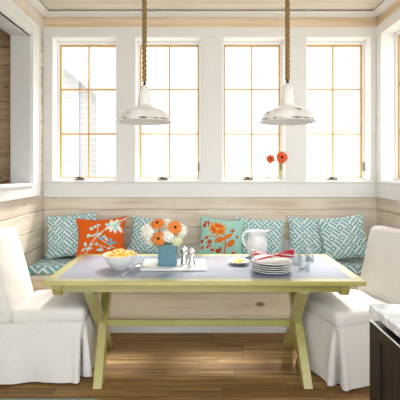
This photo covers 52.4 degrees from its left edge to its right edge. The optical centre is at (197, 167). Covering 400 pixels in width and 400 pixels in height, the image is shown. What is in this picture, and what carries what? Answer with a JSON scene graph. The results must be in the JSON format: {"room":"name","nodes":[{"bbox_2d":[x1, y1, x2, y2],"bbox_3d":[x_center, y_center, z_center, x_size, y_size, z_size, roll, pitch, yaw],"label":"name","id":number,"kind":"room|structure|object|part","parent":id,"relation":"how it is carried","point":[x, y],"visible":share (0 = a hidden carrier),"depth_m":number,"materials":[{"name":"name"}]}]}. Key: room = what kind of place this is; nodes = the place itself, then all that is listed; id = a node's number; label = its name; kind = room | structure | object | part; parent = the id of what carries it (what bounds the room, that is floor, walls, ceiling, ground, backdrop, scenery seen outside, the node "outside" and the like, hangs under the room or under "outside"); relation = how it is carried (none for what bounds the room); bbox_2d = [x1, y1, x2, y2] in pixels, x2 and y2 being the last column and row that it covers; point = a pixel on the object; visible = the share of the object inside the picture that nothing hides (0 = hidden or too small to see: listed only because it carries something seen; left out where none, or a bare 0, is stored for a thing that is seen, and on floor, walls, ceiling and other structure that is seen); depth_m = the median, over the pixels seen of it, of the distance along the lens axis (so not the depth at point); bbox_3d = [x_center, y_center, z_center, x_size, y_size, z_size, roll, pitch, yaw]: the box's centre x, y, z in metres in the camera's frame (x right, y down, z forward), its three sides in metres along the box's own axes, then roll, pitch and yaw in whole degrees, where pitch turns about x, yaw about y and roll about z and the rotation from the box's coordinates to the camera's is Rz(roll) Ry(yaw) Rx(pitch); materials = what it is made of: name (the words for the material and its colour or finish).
{"room":"dining room","nodes":[
{"label":"dining room","id":0,"kind":"room"},
{"bbox_2d":[0,28,9,183],"bbox_3d":[-2.660,-0.052,4.210,1.679,3.175,0.180,0,0,0],"label":"wall","id":1,"kind":"structure","parent":0,"point":[4,37],"depth_m":4.12,"materials":[{"name":"brown wood"}]},
{"bbox_2d":[0,0,43,266],"bbox_3d":[-1.726,-0.052,2.455,0.190,3.175,3.710,0,0,0],"label":"wall","id":2,"kind":"structure","parent":0,"point":[26,215],"depth_m":3.98,"materials":[{"name":"brown wood"}]},
{"bbox_2d":[0,0,39,201],"bbox_3d":[-1.716,-0.580,2.925,0.230,1.720,2.410,0,0,0],"label":"trim","id":3,"kind":"structure","parent":2,"relation":"attached to","point":[24,48],"depth_m":3.95,"materials":[{"name":"white wood"}]},
{"bbox_2d":[26,0,48,16],"bbox_3d":[-1.589,-1.607,2.445,0.085,0.039,3.690,0,0,0],"label":"trim","id":4,"kind":"structure","parent":2,"relation":"attached to","point":[37,5],"depth_m":4.04,"materials":[{"name":"white wood"}]},
{"bbox_2d":[0,333,369,399],"bbox_3d":[-0.200,1.595,2.000,6.800,0.120,5.200,0,0,0],"label":"floor","id":5,"kind":"structure","parent":0,"point":[139,366],"depth_m":3.00,"materials":[{"name":"brown wood"}]},
{"bbox_2d":[0,227,97,384],"bbox_3d":[-1.190,1.013,3.158,0.838,1.045,0.632,0,0,-3],"label":"dining chair","id":6,"kind":"object","parent":5,"relation":"on","point":[46,337],"visible":0.9,"depth_m":2.90,"materials":[{"name":"white fabric"}]},
{"bbox_3d":[-1.474,0.814,3.143,0.254,0.647,0.516,0,0,-3],"label":"backrest","id":7,"kind":"part","parent":6,"relation":"part of","materials":[{"name":"white fabric"}]},
{"bbox_3d":[-1.094,1.070,3.165,0.527,0.144,0.518,0,0,-3],"label":"seat","id":8,"kind":"part","parent":6,"relation":"part of","materials":[{"name":"white fabric"}]},
{"bbox_2d":[0,399,97,399],"bbox_3d":[-1.130,1.531,1.994,0.940,0.008,1.388,0,0,0],"label":"rug","id":9,"kind":"object","parent":5,"relation":"on","point":[0,399],"visible":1,"depth_m":2.68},
{"bbox_2d":[29,274,360,332],"bbox_3d":[0.133,1.276,4.033,3.527,0.519,0.530,0,0,0],"label":"window bench","id":10,"kind":"object","parent":5,"relation":"on","point":[123,304],"visible":0.09,"depth_m":3.79,"materials":[{"name":"brown wood"}]},
{"bbox_2d":[28,257,74,273],"bbox_3d":[-1.440,0.974,3.911,0.325,0.081,0.642,0,0,0],"label":"bench cushion","id":11,"kind":"object","parent":10,"relation":"on","point":[44,265],"depth_m":3.89,"materials":[{"name":"teal fabric"}]},
{"bbox_2d":[45,212,96,258],"bbox_3d":[-1.305,0.694,4.200,0.571,0.476,0.185,0,0,0],"label":"throw pillow","id":12,"kind":"object","parent":11,"relation":"on","point":[62,231],"visible":0.64,"depth_m":4.14,"materials":[{"name":"teal fabric"}]},
{"bbox_2d":[76,216,126,256],"bbox_3d":[-0.975,0.709,4.082,0.538,0.435,0.175,0,0,0],"label":"throw pillow","id":13,"kind":"object","parent":11,"relation":"on","point":[95,236],"visible":0.8,"depth_m":4.04,"materials":[{"name":"fabric"}]},
{"bbox_2d":[128,215,157,253],"bbox_3d":[-0.468,0.714,4.212,0.535,0.435,0.171,0,0,0],"label":"throw pillow","id":14,"kind":"object","parent":11,"relation":"on","point":[137,244],"visible":0.37,"depth_m":4.16,"materials":[{"name":"teal fabric"}]},
{"bbox_3d":[0.133,1.290,4.044,3.527,0.489,0.508,0,0,0],"label":"panel","id":15,"kind":"part","parent":10,"relation":"part of","materials":[{"name":"brown wood"}]},
{"bbox_2d":[335,257,364,273],"bbox_3d":[1.559,0.974,3.911,0.353,0.081,0.642,0,0,0],"label":"bench cushion","id":16,"kind":"object","parent":10,"relation":"on","point":[354,264],"depth_m":3.97,"materials":[{"name":"teal fabric"}]},
{"bbox_2d":[197,216,244,253],"bbox_3d":[0.235,0.710,4.128,0.496,0.433,0.174,0,0,0],"label":"throw pillow","id":17,"kind":"object","parent":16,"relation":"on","point":[218,236],"visible":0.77,"depth_m":4.08,"materials":[{"name":"fabric"}]},
{"bbox_2d":[235,217,284,253],"bbox_3d":[0.635,0.721,4.222,0.542,0.422,0.146,0,0,0],"label":"throw pillow","id":18,"kind":"object","parent":16,"relation":"on","point":[274,236],"visible":0.44,"depth_m":4.18,"materials":[{"name":"teal fabric"}]},
{"bbox_2d":[288,216,331,253],"bbox_3d":[1.185,0.715,4.207,0.526,0.432,0.170,0,0,0],"label":"throw pillow","id":19,"kind":"object","parent":16,"relation":"on","point":[305,232],"visible":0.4,"depth_m":4.15,"materials":[{"name":"teal fabric"}]},
{"bbox_2d":[317,213,366,259],"bbox_3d":[1.455,0.693,4.057,0.505,0.476,0.173,0,0,9],"label":"throw pillow","id":20,"kind":"object","parent":16,"relation":"on","point":[343,237],"visible":0.84,"depth_m":4.01,"materials":[{"name":"teal fabric"}]},
{"bbox_2d":[42,254,366,388],"bbox_3d":[0.043,1.153,3.195,2.203,0.765,0.881,0,0,0],"label":"dining table","id":21,"kind":"object","parent":5,"relation":"on","point":[90,274],"visible":0.94,"depth_m":2.94,"materials":[{"name":"paint"}]},
{"bbox_3d":[-0.767,1.201,3.183,0.065,0.668,0.732,0,0,-1],"label":"leg","id":22,"kind":"part","parent":21,"relation":"part of","materials":[{"name":"paint"}]},
{"bbox_3d":[-0.736,1.201,3.183,0.074,0.668,0.740,0,0,-6],"label":"leg","id":23,"kind":"part","parent":21,"relation":"part of","materials":[{"name":"paint"}]},
{"bbox_2d":[103,251,137,269],"bbox_3d":[-0.595,0.713,3.111,0.264,0.113,0.264,0,0,0],"label":"bowl","id":24,"kind":"object","parent":21,"relation":"on","point":[117,263],"visible":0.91,"depth_m":3.02,"materials":[{"name":"white ceramic"}]},
{"bbox_2d":[105,248,135,256],"bbox_3d":[-0.595,0.681,3.111,0.238,0.117,0.238,0,0,0],"label":"salad","id":25,"kind":"object","parent":24,"relation":"in","point":[120,252],"visible":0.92,"depth_m":3.06,"materials":[{"name":"yellow food"}]},
{"bbox_2d":[120,263,143,275],"bbox_3d":[-0.482,0.753,3.014,0.068,0.034,0.284,0,0,18],"label":"serving spoon","id":26,"kind":"object","parent":21,"relation":"on","point":[138,265],"visible":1,"depth_m":3.07,"materials":[{"name":"silver metal"}]},
{"bbox_2d":[133,263,143,267],"bbox_3d":[-0.454,0.747,3.100,0.075,0.022,0.099,0,0,0],"label":"spoon bowl","id":27,"kind":"object","parent":26,"relation":"on","point":[138,265],"depth_m":3.12,"materials":[{"name":"silver metal"}]},
{"bbox_2d":[140,259,205,270],"bbox_3d":[-0.187,0.762,3.207,0.501,0.014,0.344,0,0,0],"label":"serving tray","id":28,"kind":"object","parent":21,"relation":"on","point":[149,264],"visible":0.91,"depth_m":3.11,"materials":[{"name":"white ceramic"}]},
{"bbox_2d":[158,242,177,265],"bbox_3d":[-0.236,0.669,3.190,0.144,0.172,0.144,0,0,0],"label":"vase","id":29,"kind":"object","parent":28,"relation":"on","point":[167,256],"visible":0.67,"depth_m":3.12,"materials":[{"name":"blue ceramic"}]},
{"bbox_2d":[141,222,158,246],"bbox_3d":[-0.368,0.559,3.158,0.162,0.275,0.156,0,0,27],"label":"hydrangea","id":30,"kind":"object","parent":29,"relation":"in","point":[147,230],"visible":0.78,"depth_m":3.11,"materials":[{"name":"white plant"}]},
{"bbox_2d":[144,237,157,248],"bbox_3d":[-0.355,0.599,3.212,0.148,0.198,0.125,0,0,38],"label":"hydrangea","id":31,"kind":"object","parent":29,"relation":"in","point":[146,241],"visible":0.25,"depth_m":3.18,"materials":[{"name":"white plant"}]},
{"bbox_2d":[150,218,164,243],"bbox_3d":[-0.310,0.545,3.134,0.121,0.302,0.097,0,0,0],"label":"gerbera","id":32,"kind":"object","parent":29,"relation":"in","point":[159,223],"visible":0.96,"depth_m":3.12,"materials":[{"name":"orange plant"}]},
{"bbox_2d":[152,231,164,247],"bbox_3d":[-0.296,0.588,3.105,0.114,0.216,0.088,0,0,0],"label":"gerbera","id":33,"kind":"object","parent":29,"relation":"in","point":[157,239],"visible":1,"depth_m":3.07,"materials":[{"name":"orange plant"}]},
{"bbox_2d":[160,217,172,231],"bbox_3d":[-0.255,0.543,3.229,0.153,0.305,0.149,0,0,0],"label":"hydrangea","id":34,"kind":"object","parent":29,"relation":"in","point":[167,221],"visible":0.23,"depth_m":3.18,"materials":[{"name":"white plant"}]},
{"bbox_2d":[161,229,174,246],"bbox_3d":[-0.236,0.580,3.105,0.121,0.233,0.122,0,0,0],"label":"hydrangea","id":35,"kind":"object","parent":29,"relation":"in","point":[168,236],"visible":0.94,"depth_m":3.07,"materials":[{"name":"white plant"}]},
{"bbox_2d":[168,220,181,234],"bbox_3d":[-0.184,0.547,3.115,0.110,0.296,0.084,0,0,23],"label":"gerbera","id":36,"kind":"object","parent":29,"relation":"in","point":[174,226],"visible":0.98,"depth_m":3.10,"materials":[{"name":"orange plant"}]},
{"bbox_2d":[170,235,182,245],"bbox_3d":[-0.169,0.600,3.139,0.106,0.192,0.108,0,0,0],"label":"hydrangea","id":37,"kind":"object","parent":29,"relation":"in","point":[177,241],"visible":0.75,"depth_m":3.11,"materials":[{"name":"green plant"}]},
{"bbox_2d":[174,223,187,237],"bbox_3d":[-0.149,0.565,3.190,0.135,0.263,0.135,0,0,0],"label":"hydrangea","id":38,"kind":"object","parent":29,"relation":"in","point":[182,233],"visible":0.48,"depth_m":3.15,"materials":[{"name":"white plant"}]},
{"bbox_2d":[180,246,187,264],"bbox_3d":[-0.108,0.684,3.193,0.062,0.142,0.062,0,0,0],"label":"shaker","id":39,"kind":"object","parent":28,"relation":"on","point":[184,250],"visible":0.99,"depth_m":3.17,"materials":[{"name":"white ceramic"}]},
{"bbox_2d":[188,248,195,266],"bbox_3d":[-0.048,0.684,3.128,0.062,0.142,0.062,0,0,0],"label":"shaker","id":40,"kind":"object","parent":28,"relation":"on","point":[191,252],"visible":1,"depth_m":3.11,"materials":[{"name":"white ceramic"}]},
{"bbox_3d":[0.043,0.786,3.195,2.203,0.032,0.881,0,0,0],"label":"frame","id":41,"kind":"part","parent":21,"relation":"part of","materials":[{"name":"paint"}]},
{"bbox_3d":[0.043,0.786,3.195,2.065,0.028,0.743,0,0,0],"label":"inset panel","id":42,"kind":"part","parent":21,"relation":"part of","materials":[{"name":"stone"}]},
{"bbox_2d":[228,258,249,264],"bbox_3d":[0.329,0.756,3.256,0.172,0.027,0.172,0,0,0],"label":"dish","id":43,"kind":"object","parent":21,"relation":"on","point":[229,260],"visible":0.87,"depth_m":3.25,"materials":[{"name":"white ceramic"}]},
{"bbox_2d":[241,229,269,257],"bbox_3d":[0.510,0.653,3.532,0.192,0.232,0.192,0,0,-45],"label":"pitcher","id":44,"kind":"object","parent":21,"relation":"on","point":[257,241],"visible":0.81,"depth_m":3.47,"materials":[{"name":"white ceramic"}]},
{"bbox_3d":[0.416,0.621,3.532,0.076,0.153,0.022,0,0,0],"label":"handle","id":45,"kind":"part","parent":44,"relation":"part of","materials":[{"name":"white ceramic"}]},
{"bbox_2d":[251,267,291,274],"bbox_3d":[0.547,0.758,3.023,0.302,0.022,0.302,0,0,0],"label":"dinner plate","id":46,"kind":"object","parent":21,"relation":"on","point":[253,269],"visible":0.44,"depth_m":2.94,"materials":[{"name":"white ceramic"}]},
{"bbox_2d":[252,266,292,272],"bbox_3d":[0.549,0.743,3.018,0.302,0.022,0.302,0,0,33],"label":"dinner plate","id":47,"kind":"object","parent":46,"relation":"on","point":[291,267],"visible":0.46,"depth_m":2.95,"materials":[{"name":"white ceramic"}]},
{"bbox_2d":[251,263,291,269],"bbox_3d":[0.544,0.727,3.023,0.302,0.022,0.302,0,0,-25],"label":"dinner plate","id":48,"kind":"object","parent":47,"relation":"on","point":[256,266],"visible":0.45,"depth_m":2.94,"materials":[{"name":"white ceramic"}]},
{"bbox_2d":[251,261,291,267],"bbox_3d":[0.546,0.712,3.018,0.302,0.022,0.302,0,0,8],"label":"dinner plate","id":49,"kind":"object","parent":48,"relation":"on","point":[252,262],"visible":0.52,"depth_m":2.94,"materials":[{"name":"white ceramic"}]},
{"bbox_2d":[251,257,292,265],"bbox_3d":[0.550,0.696,3.023,0.302,0.022,0.302,0,0,41],"label":"dinner plate","id":50,"kind":"object","parent":49,"relation":"on","point":[276,261],"visible":0.84,"depth_m":3.01,"materials":[{"name":"white ceramic"}]},
{"bbox_2d":[251,249,293,259],"bbox_3d":[0.547,0.625,2.985,0.286,0.087,0.184,0,0,0],"label":"napkin","id":51,"kind":"object","parent":50,"relation":"on","point":[257,255],"visible":1,"depth_m":2.95,"materials":[{"name":"fabric"}]},
{"bbox_3d":[0.755,1.201,3.183,0.069,0.668,0.734,0,0,3],"label":"leg","id":52,"kind":"part","parent":21,"relation":"part of","materials":[{"name":"paint"}]},
{"bbox_3d":[0.779,1.201,3.183,0.067,0.668,0.733,0,0,2],"label":"leg","id":53,"kind":"part","parent":21,"relation":"part of","materials":[{"name":"paint"}]},
{"bbox_2d":[299,255,309,269],"bbox_3d":[0.816,0.716,3.111,0.084,0.108,0.084,0,0,0],"label":"drinking glass","id":54,"kind":"object","parent":21,"relation":"on","point":[303,267],"visible":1,"depth_m":3.11,"materials":[{"name":"clear glass"}]},
{"bbox_2d":[304,246,313,259],"bbox_3d":[0.937,0.716,3.417,0.082,0.108,0.082,0,0,0],"label":"drinking glass","id":55,"kind":"object","parent":21,"relation":"on","point":[311,258],"visible":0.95,"depth_m":3.41,"materials":[{"name":"clear glass"}]},
{"bbox_2d":[296,226,399,390],"bbox_3d":[1.243,1.010,3.150,0.839,1.050,0.634,0,0,-15],"label":"dining chair","id":56,"kind":"object","parent":5,"relation":"on","point":[336,326],"visible":0.73,"depth_m":3.00,"materials":[{"name":"white fabric"}]},
{"bbox_3d":[1.146,1.070,3.127,0.530,0.139,0.520,0,0,-15],"label":"seat","id":57,"kind":"part","parent":56,"relation":"part of","materials":[{"name":"white fabric"}]},
{"bbox_3d":[1.514,0.812,3.223,0.257,0.654,0.516,0,0,-15],"label":"backrest","id":58,"kind":"part","parent":56,"relation":"part of","materials":[{"name":"white fabric"}]},
{"bbox_2d":[369,319,399,399],"bbox_3d":[1.153,1.096,1.379,0.755,0.878,0.919,0,0,0],"label":"base cabinet","id":59,"kind":"object","parent":5,"relation":"on","point":[384,344],"visible":0.99,"depth_m":1.72,"materials":[{"name":"brown wood"}]},
{"bbox_2d":[369,304,399,337],"bbox_3d":[1.163,0.636,1.373,0.775,0.042,0.945,0,0,0],"label":"countertop","id":60,"kind":"structure","parent":59,"relation":"on","point":[387,314],"depth_m":1.72,"materials":[{"name":"stone"}]},
{"bbox_2d":[43,197,377,256],"bbox_3d":[0.133,-0.052,4.420,3.927,3.175,0.240,0,0,0],"label":"wall","id":61,"kind":"structure","parent":0,"point":[188,211],"depth_m":4.30,"materials":[{"name":"brown wood"}]},
{"bbox_2d":[52,37,116,180],"bbox_3d":[-1.196,-0.623,4.405,0.685,1.525,0.250,0,0,0],"label":"window","id":62,"kind":"structure","parent":61,"relation":"in","point":[58,43],"depth_m":4.42,"materials":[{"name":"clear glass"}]},
{"bbox_2d":[135,37,201,180],"bbox_3d":[-0.314,-0.623,4.405,0.701,1.525,0.250,0,0,0],"label":"window","id":63,"kind":"structure","parent":61,"relation":"in","point":[152,42],"depth_m":4.42,"materials":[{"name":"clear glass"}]},
{"bbox_2d":[43,27,375,196],"bbox_3d":[0.133,-0.589,4.282,3.527,1.798,0.040,0,0,0],"label":"trim","id":64,"kind":"structure","parent":61,"relation":"attached to","point":[211,185],"depth_m":4.28,"materials":[{"name":"white wood"}]},
{"bbox_2d":[44,18,376,26],"bbox_3d":[0.133,-1.563,4.296,3.527,0.151,0.012,0,0,0],"label":"trim","id":65,"kind":"structure","parent":61,"relation":"attached to","point":[48,22],"depth_m":4.29,"materials":[{"name":"brown wood"}]},
{"bbox_2d":[43,11,377,17],"bbox_3d":[0.133,-1.607,4.247,3.527,0.039,0.085,0,0,0],"label":"trim","id":66,"kind":"structure","parent":61,"relation":"attached to","point":[51,14],"depth_m":4.24,"materials":[{"name":"white wood"}]},
{"bbox_2d":[222,37,285,180],"bbox_3d":[0.591,-0.623,4.405,0.675,1.525,0.250,0,0,0],"label":"window","id":67,"kind":"structure","parent":61,"relation":"in","point":[227,42],"depth_m":4.42,"materials":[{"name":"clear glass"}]},
{"bbox_3d":[0.882,0.085,4.315,0.032,0.085,0.032,0,0,0],"label":"bud vase","id":68,"kind":"object","parent":67,"relation":"on","visible":0},
{"bbox_2d":[276,151,287,174],"bbox_3d":[0.881,-0.031,4.268,0.110,0.296,0.082,0,0,-38],"label":"gerbera","id":69,"kind":"object","parent":68,"relation":"in","point":[282,157],"visible":1,"depth_m":4.26,"materials":[{"name":"orange plant"}]},
{"bbox_3d":[0.752,0.085,4.315,0.032,0.085,0.032,0,0,0],"label":"bud vase","id":70,"kind":"object","parent":67,"relation":"on","visible":0},
{"bbox_2d":[265,154,274,178],"bbox_3d":[0.760,-0.015,4.266,0.080,0.264,0.074,0,0,38],"label":"gerbera","id":71,"kind":"object","parent":70,"relation":"in","point":[269,158],"visible":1,"depth_m":4.26,"materials":[{"name":"orange plant"}]},
{"bbox_2d":[306,37,370,180],"bbox_3d":[1.481,-0.623,4.405,0.686,1.525,0.250,0,0,0],"label":"window","id":72,"kind":"structure","parent":61,"relation":"in","point":[363,43],"depth_m":4.42,"materials":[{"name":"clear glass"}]},
{"bbox_2d":[39,0,383,10],"bbox_3d":[-0.700,-1.700,2.600,5.800,0.120,4.000,0,0,0],"label":"ceiling","id":73,"kind":"structure","parent":0,"point":[50,5],"depth_m":4.10,"materials":[{"name":"brown wood"}]},
{"bbox_2d":[117,0,171,124],"bbox_3d":[-0.422,-0.999,3.200,0.436,1.281,0.436,0,0,0],"label":"pendant lamp","id":74,"kind":"object","parent":73,"relation":"hanging from","point":[144,113],"visible":1,"depth_m":3.17,"materials":[{"name":"metal"}]},
{"bbox_3d":[-0.422,-0.430,3.200,0.436,0.142,0.436,0,0,0],"label":"lamp shade","id":75,"kind":"part","parent":74,"relation":"part of","materials":[{"name":"metal"}]},
{"bbox_2d":[259,0,316,124],"bbox_3d":[0.705,-0.999,3.200,0.448,1.281,0.448,0,0,0],"label":"pendant lamp","id":76,"kind":"object","parent":73,"relation":"hanging from","point":[287,113],"visible":1,"depth_m":3.17,"materials":[{"name":"metal"}]},
{"bbox_3d":[0.705,-0.430,3.200,0.448,0.142,0.448,0,0,0],"label":"lamp shade","id":77,"kind":"part","parent":76,"relation":"part of","materials":[{"name":"metal"}]},
{"bbox_2d":[377,198,399,228],"bbox_3d":[2.006,-0.052,3.105,0.220,3.175,2.410,0,0,0],"label":"wall","id":78,"kind":"structure","parent":0,"point":[388,212],"depth_m":4.04,"materials":[{"name":"brown wood"}]},
{"bbox_2d":[373,0,397,16],"bbox_3d":[1.853,-1.607,3.095,0.085,0.039,2.390,0,0,0],"label":"trim","id":79,"kind":"structure","parent":78,"relation":"attached to","point":[385,4],"depth_m":4.04,"materials":[{"name":"white wood"}]},
{"bbox_2d":[375,8,399,200],"bbox_3d":[1.879,-0.589,3.089,0.038,1.798,2.378,0,0,0],"label":"trim","id":80,"kind":"structure","parent":78,"relation":"attached to","point":[384,190],"depth_m":4.17,"materials":[{"name":"white wood"}]},
{"bbox_2d":[377,0,399,25],"bbox_3d":[1.902,-1.563,3.095,0.012,0.151,2.390,0,0,0],"label":"trim","id":81,"kind":"structure","parent":78,"relation":"attached to","point":[395,6],"depth_m":4.04,"materials":[{"name":"brown wood"}]},
{"bbox_2d":[381,19,399,182],"bbox_3d":[2.001,-0.623,3.828,0.250,1.525,0.685,0,0,0],"label":"window","id":82,"kind":"structure","parent":78,"relation":"in","point":[390,37],"depth_m":4.16,"materials":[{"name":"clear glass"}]},
{"bbox_3d":[2.058,-0.619,3.828,0.035,1.457,0.629,0,0,0],"label":"sash","id":83,"kind":"part","parent":82,"relation":"part of","materials":[{"name":"wood"}]},
{"label":"outside","id":84,"kind":"structure","parent":0,"visible":0},
{"bbox_3d":[0.000,2.095,20.000,80.000,0.120,80.000,0,0,0],"label":"ground","id":85,"kind":"structure","parent":84,"visible":0},
{"bbox_2d":[63,48,150,176],"bbox_3d":[-3.610,-1.465,13.092,3.780,7.000,4.215,0,0,0],"label":"house","id":86,"kind":"structure","parent":85,"relation":"on","point":[75,103],"depth_m":11.55,"materials":[{"name":"white"}]}
]}

